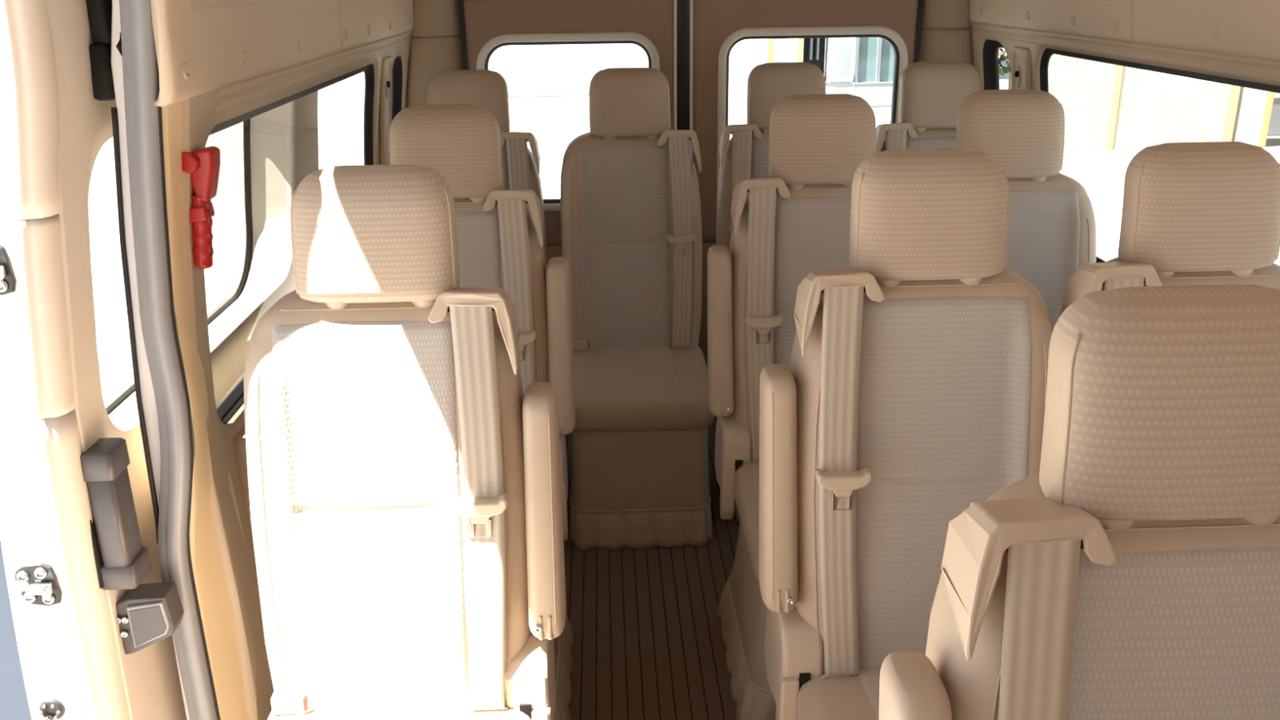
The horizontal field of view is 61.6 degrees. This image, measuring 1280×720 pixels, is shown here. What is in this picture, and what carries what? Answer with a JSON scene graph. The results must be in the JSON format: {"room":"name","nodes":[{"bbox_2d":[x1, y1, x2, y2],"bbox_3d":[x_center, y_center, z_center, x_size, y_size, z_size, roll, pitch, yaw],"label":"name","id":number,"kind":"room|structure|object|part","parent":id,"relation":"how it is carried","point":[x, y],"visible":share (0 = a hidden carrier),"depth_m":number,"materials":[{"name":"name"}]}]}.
{"room":"vehicle interior","nodes":[
{"label":"vehicle interior","id":0,"kind":"room"},
{"bbox_2d":[181,0,410,719],"bbox_3d":[-0.751,-0.368,2.825,0.146,1.921,2.189,-1,20,-2],"label":"wall","id":1,"kind":"structure","parent":0,"point":[237,563],"depth_m":1.95,"materials":[{"name":"beige plastic"}]},
{"bbox_2d":[181,146,220,269],"bbox_3d":[-0.708,-0.250,1.737,0.065,0.209,0.056,-1,20,-2],"label":"hammer","id":2,"kind":"object","parent":1,"relation":"attached to","point":[203,164],"visible":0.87,"depth_m":1.72,"materials":[{"name":"red plastic"}]},
{"bbox_2d":[161,101,248,719],"bbox_3d":[-0.734,0.001,1.827,0.168,1.900,0.180,-1,20,-2],"label":"trim","id":3,"kind":"structure","parent":1,"relation":"attached to","point":[216,618],"depth_m":1.84,"materials":[{"name":"beige plastic"}]},
{"bbox_2d":[232,424,252,530],"bbox_3d":[-0.749,0.162,3.059,0.079,0.765,2.020,-1,20,-2],"label":"trim","id":4,"kind":"structure","parent":1,"relation":"attached to","point":[239,440],"depth_m":2.00,"materials":[{"name":"beige plastic"}]},
{"bbox_2d":[150,0,341,106],"bbox_3d":[-0.564,-0.845,1.994,0.362,0.603,1.093,-1,20,-2],"label":"trim","id":5,"kind":"structure","parent":1,"relation":"attached to","point":[200,51],"depth_m":1.81,"materials":[{"name":"beige plastic"}]},
{"bbox_2d":[208,62,374,424],"bbox_3d":[-0.776,-0.368,2.525,0.078,0.569,1.519,-1,20,-2],"label":"window","id":6,"kind":"structure","parent":1,"relation":"in","point":[228,406],"depth_m":2.40,"materials":[{"name":"black rubber"}]},
{"bbox_2d":[216,30,412,112],"bbox_3d":[-0.740,-0.771,2.727,0.019,0.044,2.015,-1,20,-2],"label":"trim","id":7,"kind":"structure","parent":1,"relation":"attached to","point":[230,95],"depth_m":2.25,"materials":[{"name":"beige plastic"}]},
{"bbox_2d":[339,0,413,51],"bbox_3d":[-0.605,-1.222,3.044,0.362,0.603,1.125,-1,20,-2],"label":"trim","id":8,"kind":"structure","parent":1,"relation":"attached to","point":[362,22],"depth_m":2.94,"materials":[{"name":"beige plastic"}]},
{"bbox_2d":[379,55,392,164],"bbox_3d":[-0.785,-0.662,3.325,0.064,0.535,0.130,-1,20,-2],"label":"trim","id":9,"kind":"structure","parent":1,"relation":"attached to","point":[385,98],"depth_m":3.27,"materials":[{"name":"plastic"}]},
{"bbox_2d":[391,55,402,121],"bbox_3d":[-0.822,-0.769,3.551,0.084,0.489,0.304,-1,20,-2],"label":"window","id":10,"kind":"structure","parent":1,"relation":"in","point":[397,72],"depth_m":3.63,"materials":[{"name":"black glass"}]},
{"bbox_2d":[406,35,463,107],"bbox_3d":[-0.710,-0.482,3.957,0.227,1.368,0.220,-1,20,-2],"label":"trim","id":11,"kind":"structure","parent":1,"relation":"attached to","point":[429,56],"depth_m":3.68,"materials":[{"name":"beige plastic"}]},
{"bbox_2d":[411,0,461,37],"bbox_3d":[-0.695,-1.415,3.622,0.171,0.612,0.220,-1,20,-2],"label":"trim","id":12,"kind":"structure","parent":1,"relation":"attached to","point":[432,18],"depth_m":3.63,"materials":[{"name":"beige plastic"}]},
{"bbox_2d":[458,0,468,70],"bbox_3d":[-0.603,-0.786,3.834,0.016,1.980,0.052,-1,20,-2],"label":"door frame","id":13,"kind":"structure","parent":1,"relation":"attached to","point":[461,6],"depth_m":3.69,"materials":[{"name":"black rubber"}]},
{"bbox_2d":[463,0,674,266],"bbox_3d":[-0.242,-0.806,3.845,0.737,2.000,0.066,-1,20,-2],"label":"door","id":14,"kind":"structure","parent":1,"relation":"in","point":[491,25],"depth_m":3.70,"materials":[{"name":"brown plastic"}]},
{"bbox_2d":[673,0,693,158],"bbox_3d":[0.154,-0.816,3.859,0.066,2.000,0.061,-1,20,-2],"label":"door frame","id":15,"kind":"structure","parent":1,"relation":"attached to","point":[682,6],"depth_m":3.77,"materials":[{"name":"black rubber"}]},
{"bbox_2d":[563,416,739,719],"bbox_3d":[0.293,1.065,1.712,2.205,0.050,5.480,-1,20,-2],"label":"floor","id":16,"kind":"structure","parent":0,"point":[646,627],"depth_m":2.73,"materials":[{"name":"brown wood"}]},
{"bbox_2d":[243,164,566,719],"bbox_3d":[-0.362,0.413,1.566,0.495,1.289,0.702,-1,20,-2],"label":"passenger seat","id":17,"kind":"object","parent":16,"relation":"on","point":[405,482],"visible":1,"depth_m":1.67,"materials":[{"name":"beige fabric"}]},
{"bbox_3d":[-0.418,0.267,1.686,0.278,0.648,0.155,-1,20,-2],"label":"woven panel","id":18,"kind":"part","parent":17,"relation":"part of","materials":[{"name":"fabric"}]},
{"bbox_3d":[-0.398,0.253,1.739,0.442,0.717,0.266,-1,20,-2],"label":"backrest","id":19,"kind":"part","parent":17,"relation":"part of","materials":[{"name":"beige fabric"}]},
{"bbox_3d":[-0.379,0.630,1.544,0.266,0.020,0.400,-1,20,-2],"label":"cushion panel","id":20,"kind":"part","parent":17,"relation":"part of","materials":[{"name":"fabric"}]},
{"bbox_2d":[267,706,530,719],"bbox_3d":[-0.382,0.671,1.571,0.436,0.104,0.475,-1,20,-2],"label":"cushion","id":21,"kind":"object","parent":17,"relation":"on","point":[305,713],"depth_m":1.71,"materials":[{"name":"beige leather"}]},
{"bbox_3d":[-0.158,0.629,1.766,0.032,0.159,0.048,-1,20,-2],"label":"recliner lever","id":22,"kind":"part","parent":17,"relation":"part of","materials":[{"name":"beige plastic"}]},
{"bbox_3d":[-0.154,0.240,1.717,0.061,0.386,0.160,-1,20,-2],"label":"armrest","id":23,"kind":"part","parent":17,"relation":"part of","materials":[{"name":"beige plastic"}]},
{"bbox_2d":[389,104,575,719],"bbox_3d":[-0.392,0.140,2.325,0.495,1.289,0.702,-1,20,-2],"label":"passenger seat","id":24,"kind":"object","parent":16,"relation":"on","point":[500,241],"visible":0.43,"depth_m":2.40,"materials":[{"name":"beige fabric"}]},
{"bbox_3d":[-0.448,-0.006,2.446,0.278,0.648,0.155,-1,20,-2],"label":"woven panel","id":25,"kind":"part","parent":24,"relation":"part of","materials":[{"name":"fabric"}]},
{"bbox_3d":[-0.428,-0.020,2.498,0.442,0.717,0.266,-1,20,-2],"label":"backrest","id":26,"kind":"part","parent":24,"relation":"part of","materials":[{"name":"beige fabric"}]},
{"bbox_3d":[-0.183,-0.033,2.477,0.061,0.386,0.160,-1,20,-2],"label":"armrest","id":27,"kind":"part","parent":24,"relation":"part of","materials":[{"name":"beige leather"}]},
{"bbox_3d":[-0.188,0.356,2.526,0.032,0.159,0.048,-1,20,-2],"label":"recliner lever","id":28,"kind":"part","parent":24,"relation":"part of","materials":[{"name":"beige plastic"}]},
{"bbox_2d":[426,69,546,263],"bbox_3d":[-0.509,-0.176,3.208,0.442,1.289,0.702,-1,20,-2],"label":"passenger seat","id":29,"kind":"object","parent":16,"relation":"on","point":[488,89],"visible":0.12,"depth_m":3.26,"materials":[{"name":"beige fabric"}]},
{"bbox_3d":[-0.538,-0.323,3.329,0.278,0.648,0.155,-1,20,-2],"label":"woven panel","id":30,"kind":"part","parent":29,"relation":"part of","materials":[{"name":"fabric"}]},
{"bbox_3d":[-0.518,-0.336,3.382,0.442,0.717,0.266,-1,20,-2],"label":"backrest","id":31,"kind":"part","parent":29,"relation":"part of","materials":[{"name":"beige fabric"}]},
{"bbox_2d":[560,67,715,550],"bbox_3d":[-0.016,-0.182,3.205,0.442,1.289,0.702,-1,20,-2],"label":"passenger seat","id":32,"kind":"object","parent":16,"relation":"on","point":[631,227],"visible":0.98,"depth_m":3.26,"materials":[{"name":"beige fabric"}]},
{"bbox_3d":[-0.045,-0.329,3.326,0.278,0.648,0.155,-1,20,-2],"label":"woven panel","id":33,"kind":"part","parent":32,"relation":"part of","materials":[{"name":"fabric"}]},
{"bbox_3d":[-0.025,-0.342,3.379,0.442,0.717,0.266,-1,20,-2],"label":"backrest","id":34,"kind":"part","parent":32,"relation":"part of","materials":[{"name":"beige fabric"}]},
{"bbox_3d":[-0.006,0.035,3.184,0.266,0.020,0.400,-1,20,-2],"label":"cushion panel","id":35,"kind":"part","parent":32,"relation":"part of","materials":[{"name":"fabric"}]},
{"bbox_2d":[573,346,715,431],"bbox_3d":[-0.009,0.075,3.212,0.436,0.104,0.475,-1,20,-2],"label":"cushion","id":36,"kind":"object","parent":32,"relation":"on","point":[618,388],"depth_m":3.03,"materials":[{"name":"beige fabric"}]},
{"bbox_2d":[715,62,826,521],"bbox_3d":[0.481,-0.229,3.316,0.442,1.289,0.702,-1,20,-2],"label":"passenger seat","id":37,"kind":"object","parent":16,"relation":"on","point":[745,155],"visible":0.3,"depth_m":3.37,"materials":[{"name":"beige fabric"}]},
{"bbox_3d":[0.472,-0.389,3.490,0.442,0.717,0.266,-1,20,-2],"label":"backrest","id":38,"kind":"part","parent":37,"relation":"part of","materials":[{"name":"beige fabric"}]},
{"bbox_3d":[0.496,-0.377,3.438,0.278,0.648,0.155,-1,20,-2],"label":"woven panel","id":39,"kind":"part","parent":37,"relation":"part of","materials":[{"name":"fabric"}]},
{"bbox_2d":[706,93,875,719],"bbox_3d":[0.417,0.093,2.425,0.495,1.289,0.702,-1,20,-2],"label":"passenger seat","id":40,"kind":"object","parent":16,"relation":"on","point":[793,223],"visible":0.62,"depth_m":2.50,"materials":[{"name":"beige fabric"}]},
{"bbox_3d":[0.192,-0.069,2.563,0.061,0.386,0.160,-1,20,-2],"label":"armrest","id":41,"kind":"part","parent":40,"relation":"part of","materials":[{"name":"beige leather"}]},
{"bbox_3d":[0.213,0.319,2.613,0.032,0.159,0.048,-1,20,-2],"label":"recliner lever","id":42,"kind":"part","parent":40,"relation":"part of","materials":[{"name":"beige plastic"}]},
{"bbox_2d":[733,462,759,580],"bbox_3d":[0.449,0.349,2.433,0.436,0.104,0.475,-1,20,-2],"label":"cushion","id":43,"kind":"object","parent":40,"relation":"on","point":[746,475],"depth_m":2.42,"materials":[{"name":"beige fabric"}]},
{"bbox_3d":[0.435,-0.068,2.600,0.442,0.717,0.266,-1,20,-2],"label":"backrest","id":44,"kind":"part","parent":40,"relation":"part of","materials":[{"name":"beige fabric"}]},
{"bbox_3d":[0.458,-0.056,2.548,0.278,0.648,0.155,-1,20,-2],"label":"woven panel","id":45,"kind":"part","parent":40,"relation":"part of","materials":[{"name":"fabric"}]},
{"bbox_2d":[759,147,1053,719],"bbox_3d":[0.455,0.374,1.642,0.495,1.289,0.702,-1,20,-2],"label":"passenger seat","id":46,"kind":"object","parent":16,"relation":"on","point":[913,393],"visible":0.91,"depth_m":1.74,"materials":[{"name":"beige fabric"}]},
{"bbox_3d":[0.229,0.212,1.780,0.061,0.386,0.160,-1,20,-2],"label":"armrest","id":47,"kind":"part","parent":46,"relation":"part of","materials":[{"name":"beige plastic"}]},
{"bbox_3d":[0.250,0.601,1.830,0.032,0.159,0.048,-1,20,-2],"label":"recliner lever","id":48,"kind":"part","parent":46,"relation":"part of","materials":[{"name":"beige plastic"}]},
{"bbox_2d":[796,674,876,719],"bbox_3d":[0.487,0.630,1.649,0.436,0.104,0.475,-1,20,-2],"label":"cushion","id":49,"kind":"object","parent":46,"relation":"on","point":[819,696],"depth_m":1.74,"materials":[{"name":"beige leather"}]},
{"bbox_3d":[0.483,0.590,1.622,0.266,0.020,0.400,-1,20,-2],"label":"cushion panel","id":50,"kind":"part","parent":46,"relation":"part of","materials":[{"name":"fabric"}]},
{"bbox_3d":[0.472,0.213,1.817,0.442,0.717,0.266,-1,20,-2],"label":"backrest","id":51,"kind":"part","parent":46,"relation":"part of","materials":[{"name":"beige fabric"}]},
{"bbox_3d":[0.496,0.225,1.765,0.278,0.648,0.155,-1,20,-2],"label":"woven panel","id":52,"kind":"part","parent":46,"relation":"part of","materials":[{"name":"fabric"}]},
{"bbox_2d":[875,60,980,152],"bbox_3d":[0.958,-0.226,3.289,0.442,1.289,0.702,-1,20,-2],"label":"passenger seat","id":53,"kind":"object","parent":16,"relation":"on","point":[932,93],"visible":0.16,"depth_m":3.33,"materials":[{"name":"beige fabric"}]},
{"bbox_3d":[0.949,-0.386,3.463,0.442,0.717,0.266,-1,20,-2],"label":"backrest","id":54,"kind":"part","parent":53,"relation":"part of","materials":[{"name":"beige fabric"}]},
{"bbox_3d":[0.973,-0.374,3.411,0.278,0.648,0.155,-1,20,-2],"label":"woven panel","id":55,"kind":"part","parent":53,"relation":"part of","materials":[{"name":"fabric"}]},
{"bbox_2d":[955,88,1096,328],"bbox_3d":[0.896,0.070,2.468,0.442,1.289,0.702,-1,20,-2],"label":"passenger seat","id":56,"kind":"object","parent":16,"relation":"on","point":[1052,225],"visible":0.2,"depth_m":2.55,"materials":[{"name":"beige fabric"}]},
{"bbox_3d":[0.911,-0.077,2.590,0.278,0.648,0.155,-1,20,-2],"label":"woven panel","id":57,"kind":"part","parent":56,"relation":"part of","materials":[{"name":"fabric"}]},
{"bbox_3d":[0.887,-0.090,2.642,0.442,0.717,0.266,-1,20,-2],"label":"backrest","id":58,"kind":"part","parent":56,"relation":"part of","materials":[{"name":"beige fabric"}]},
{"bbox_2d":[878,284,1279,719],"bbox_3d":[0.485,0.645,0.887,0.495,1.289,0.702,-1,20,-2],"label":"passenger seat","id":59,"kind":"object","parent":16,"relation":"on","point":[1135,575],"visible":1,"depth_m":0.95,"materials":[{"name":"beige fabric"}]},
{"bbox_3d":[0.260,0.483,1.025,0.061,0.386,0.160,-1,20,-2],"label":"armrest","id":60,"kind":"part","parent":59,"relation":"part of","materials":[{"name":"beige leather"}]},
{"bbox_3d":[0.503,0.484,1.061,0.442,0.717,0.266,-1,20,-2],"label":"backrest","id":61,"kind":"part","parent":59,"relation":"part of","materials":[{"name":"beige fabric"}]},
{"bbox_3d":[0.526,0.497,1.010,0.278,0.648,0.155,-1,20,-2],"label":"woven panel","id":62,"kind":"part","parent":59,"relation":"part of","materials":[{"name":"fabric"}]},
{"bbox_2d":[1057,141,1279,319],"bbox_3d":[0.934,0.357,1.669,0.442,1.289,0.702,-1,20,-2],"label":"passenger seat","id":63,"kind":"object","parent":16,"relation":"on","point":[1193,213],"visible":0.32,"depth_m":1.71,"materials":[{"name":"beige fabric"}]},
{"bbox_3d":[0.924,0.197,1.842,0.442,0.717,0.266,-1,20,-2],"label":"backrest","id":64,"kind":"part","parent":63,"relation":"part of","materials":[{"name":"beige fabric"}]},
{"bbox_2d":[971,0,1279,92],"bbox_3d":[1.254,0.126,1.371,0.146,1.921,5.403,-1,20,-2],"label":"wall","id":65,"kind":"structure","parent":0,"point":[1036,51],"depth_m":3.19,"materials":[{"name":"beige plastic"}]},
{"bbox_2d":[692,0,918,368],"bbox_3d":[0.580,-0.826,3.869,0.797,2.000,0.066,-1,20,-2],"label":"door","id":66,"kind":"structure","parent":65,"relation":"in","point":[718,25],"depth_m":3.73,"materials":[{"name":"brown plastic"}]},
{"bbox_2d":[914,0,923,62],"bbox_3d":[0.976,-0.826,3.882,0.016,1.980,0.052,-1,20,-2],"label":"door frame","id":67,"kind":"structure","parent":65,"relation":"attached to","point":[920,6],"depth_m":3.74,"materials":[{"name":"black rubber"}]},
{"bbox_2d":[919,27,973,66],"bbox_3d":[1.085,-0.527,4.011,0.219,1.368,0.220,-1,20,-2],"label":"trim","id":68,"kind":"structure","parent":65,"relation":"attached to","point":[935,44],"depth_m":3.73,"materials":[{"name":"beige plastic"}]},
{"bbox_2d":[921,0,970,28],"bbox_3d":[1.044,-1.458,3.674,0.163,0.612,0.220,-1,20,-2],"label":"trim","id":69,"kind":"structure","parent":65,"relation":"attached to","point":[936,14],"depth_m":3.69,"materials":[{"name":"beige plastic"}]},
{"bbox_2d":[982,39,1003,89],"bbox_3d":[1.207,-0.815,3.569,0.098,0.509,0.319,-1,20,-2],"label":"window","id":70,"kind":"structure","parent":65,"relation":"in","point":[991,47],"depth_m":3.64,"materials":[{"name":"glass"}]},
{"bbox_2d":[1012,46,1031,88],"bbox_3d":[1.186,-0.697,3.347,0.064,0.535,0.130,-1,20,-2],"label":"trim","id":71,"kind":"structure","parent":65,"relation":"attached to","point":[1021,60],"depth_m":3.28,"materials":[{"name":"plastic"}]},
{"bbox_2d":[968,0,1131,41],"bbox_3d":[0.998,-1.234,3.013,0.362,0.603,1.172,-1,20,-2],"label":"trim","id":72,"kind":"structure","parent":65,"relation":"attached to","point":[1102,19],"depth_m":2.92,"materials":[{"name":"beige plastic"}]},
{"bbox_2d":[968,21,1279,82],"bbox_3d":[1.197,-0.568,2.086,0.019,0.044,3.420,-1,20,-2],"label":"trim","id":73,"kind":"structure","parent":65,"relation":"attached to","point":[1267,69],"depth_m":2.49,"materials":[{"name":"beige plastic"}]},
{"bbox_2d":[1040,48,1279,262],"bbox_3d":[1.248,-0.295,2.221,0.074,0.582,2.209,-1,20,-2],"label":"window","id":74,"kind":"structure","parent":65,"relation":"in","point":[1047,53],"depth_m":2.56,"materials":[{"name":"black rubber"}]},
{"bbox_2d":[1130,0,1279,60],"bbox_3d":[1.060,-0.658,1.411,0.362,0.603,2.220,-1,20,-2],"label":"trim","id":75,"kind":"structure","parent":65,"relation":"attached to","point":[1244,28],"depth_m":2.20,"materials":[{"name":"beige plastic"}]},
{"bbox_3d":[-0.814,-0.249,2.867,0.129,2.170,2.300,-1,20,-2],"label":"wall","id":76,"kind":"structure","parent":0,"visible":0},
{"bbox_2d":[111,0,189,719],"bbox_3d":[-0.756,0.024,1.736,0.164,1.920,0.040,-1,20,-2],"label":"trim","id":77,"kind":"structure","parent":76,"relation":"attached to","point":[144,388],"depth_m":1.68,"materials":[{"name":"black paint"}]},
{"bbox_2d":[0,0,319,719],"bbox_3d":[-0.912,-0.146,2.304,0.266,2.220,1.560,-1,20,-2],"label":"sliding door","id":78,"kind":"structure","parent":76,"relation":"in","point":[95,619],"depth_m":1.65,"materials":[{"name":"white paint"}]},
{"bbox_3d":[-0.916,-0.127,1.511,0.066,0.075,0.007,-1,20,-2],"label":"striker plate","id":79,"kind":"part","parent":78,"relation":"part of","materials":[{"name":"grey metal"}]},
{"bbox_3d":[-0.943,0.352,1.682,0.066,0.075,0.007,-1,20,-2],"label":"striker plate","id":80,"kind":"part","parent":78,"relation":"part of","materials":[{"name":"grey metal"}]},
{"bbox_3d":[-0.868,0.249,1.709,0.016,0.227,0.074,-1,20,-2],"label":"handle","id":81,"kind":"part","parent":78,"relation":"part of","materials":[{"name":"black plastic"}]},
{"bbox_3d":[-0.789,-0.503,1.585,0.036,0.225,0.100,-1,20,-2],"label":"roller arm","id":82,"kind":"part","parent":78,"relation":"part of","materials":[{"name":"black"}]},
{"bbox_3d":[-0.837,0.249,1.712,0.042,0.170,0.062,-1,20,-2],"label":"grab handle","id":83,"kind":"part","parent":78,"relation":"part of","materials":[{"name":"grey plastic"}]},
{"bbox_2d":[119,0,221,719],"bbox_3d":[-0.742,0.015,1.731,0.175,1.940,0.050,-1,20,-2],"label":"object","id":84,"kind":"structure","parent":76,"relation":"attached to","point":[144,119],"depth_m":1.69,"materials":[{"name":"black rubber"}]},
{"label":"outside","id":85,"kind":"structure","parent":0,"visible":0},
{"bbox_2d":[825,83,1008,106],"bbox_3d":[7.824,-4.692,18.822,11.000,0.040,3.200,-1,20,-2],"label":"pavement","id":86,"kind":"structure","parent":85,"point":[876,96],"depth_m":19.11,"materials":[{"name":"white"}]},
{"bbox_2d":[998,47,1012,89],"bbox_3d":[6.370,-5.240,18.190,1.573,1.503,1.745,-1,20,-2],"label":"shrub","id":87,"kind":"object","parent":86,"relation":"on","point":[1005,69],"visible":0.09,"depth_m":18.19,"materials":[{"name":"green plant"}]},
{"bbox_3d":[6.402,-5.137,18.195,0.576,1.306,0.572,-1,20,-2],"label":"stem","id":88,"kind":"part","parent":87,"relation":"part of","materials":[{"name":"wood"}]},
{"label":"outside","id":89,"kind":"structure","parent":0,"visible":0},
{"bbox_2d":[0,537,31,719],"bbox_3d":[-2.233,0.731,4.163,0.950,0.026,2.900,-1,20,-2],"label":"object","id":90,"kind":"object","parent":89,"point":[14,702],"depth_m":3.43,"materials":[{"name":"blue concrete"}]},
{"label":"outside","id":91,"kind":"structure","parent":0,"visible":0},
{"bbox_2d":[88,37,1279,404],"bbox_3d":[4.106,-6.632,24.360,130.000,0.001,130.000,-1,20,-2],"label":"ground","id":92,"kind":"structure","parent":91,"point":[554,122],"depth_m":12.65,"materials":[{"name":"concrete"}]},
{"bbox_2d":[507,88,589,97],"bbox_3d":[-2.802,-4.788,19.330,3.800,0.120,0.200,-1,20,-2],"label":"kerb","id":93,"kind":"object","parent":92,"relation":"on","point":[585,91],"visible":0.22,"depth_m":19.27,"materials":[{"name":"grey concrete"}]},
{"bbox_2d":[729,37,1008,88],"bbox_3d":[4.976,-7.564,19.530,6.555,5.000,0.720,-1,20,-2],"label":"building","id":94,"kind":"structure","parent":92,"relation":"on","point":[873,57],"depth_m":20.07,"materials":[{"name":"white"}]},
{"bbox_3d":[3.202,-6.003,20.063,0.038,0.750,0.120,-1,20,-2],"label":"doorway rail","id":95,"kind":"part","parent":94,"relation":"part of","materials":[{"name":"grey metal"}]},
{"bbox_3d":[3.249,-7.600,19.699,0.418,5.000,0.250,-1,20,-2],"label":"dark doorway","id":96,"kind":"part","parent":94,"relation":"part of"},
{"bbox_3d":[3.326,-5.983,20.076,0.038,0.700,0.120,-1,20,-2],"label":"doorway rail","id":97,"kind":"part","parent":94,"relation":"part of","materials":[{"name":"grey metal"}]},
{"bbox_3d":[3.698,-7.623,19.628,0.399,4.920,0.200,-1,20,-2],"label":"white panel","id":98,"kind":"part","parent":94,"relation":"part of","materials":[{"name":"white"}]},
{"bbox_3d":[4.000,-7.478,19.331,0.066,5.000,0.120,-1,20,-2],"label":"door frame","id":99,"kind":"part","parent":94,"relation":"part of","materials":[{"name":"grey metal"}]},
{"bbox_3d":[4.208,-7.523,19.328,0.352,4.920,0.030,-1,20,-2],"label":"door glass","id":100,"kind":"part","parent":94,"relation":"part of","materials":[{"name":"teal glass"}]},
{"bbox_3d":[4.418,-7.489,19.343,0.066,5.000,0.120,-1,20,-2],"label":"door frame","id":101,"kind":"part","parent":94,"relation":"part of","materials":[{"name":"grey metal"}]},
{"bbox_3d":[4.669,-7.534,19.342,0.437,4.920,0.030,-1,20,-2],"label":"door glass","id":102,"kind":"part","parent":94,"relation":"part of","materials":[{"name":"teal"}]},
{"bbox_3d":[6.483,-5.451,20.172,1.900,0.350,0.050,-1,20,-2],"label":"shop pane","id":103,"kind":"part","parent":94,"relation":"part of","materials":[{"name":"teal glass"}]},
{"bbox_2d":[1048,53,1240,151],"bbox_3d":[5.828,-4.104,12.463,2.500,3.250,0.312,-1,20,-2],"label":"building","id":104,"kind":"structure","parent":92,"relation":"on","point":[1106,106],"depth_m":12.71,"materials":[{"name":"beige"}]},
{"bbox_3d":[5.589,-4.089,12.432,0.100,3.250,0.262,-1,20,-2],"label":"wall post","id":105,"kind":"part","parent":104,"relation":"part of","materials":[{"name":"beige"}]},
{"bbox_3d":[7.008,-4.125,12.475,0.140,3.250,0.262,-1,20,-2],"label":"wall post","id":106,"kind":"part","parent":104,"relation":"part of","materials":[{"name":"beige"}]},
{"bbox_2d":[1231,86,1275,146],"bbox_3d":[7.312,-4.116,12.512,0.370,3.200,0.320,-1,20,-2],"label":"gate pillar","id":107,"kind":"structure","parent":92,"relation":"on","point":[1254,110],"depth_m":12.80,"materials":[{"name":"white"}]},
{"bbox_2d":[1266,93,1279,135],"bbox_3d":[8.827,-4.595,14.154,2.280,2.950,1.920,-1,20,-2],"label":"kiosk","id":108,"kind":"object","parent":92,"relation":"on","point":[1274,123],"visible":0.02,"depth_m":13.67,"materials":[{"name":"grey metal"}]},
{"bbox_3d":[8.873,-3.399,13.634,2.280,0.090,0.110,-1,20,-2],"label":"sill","id":109,"kind":"part","parent":108,"relation":"part of","materials":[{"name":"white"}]}
]}

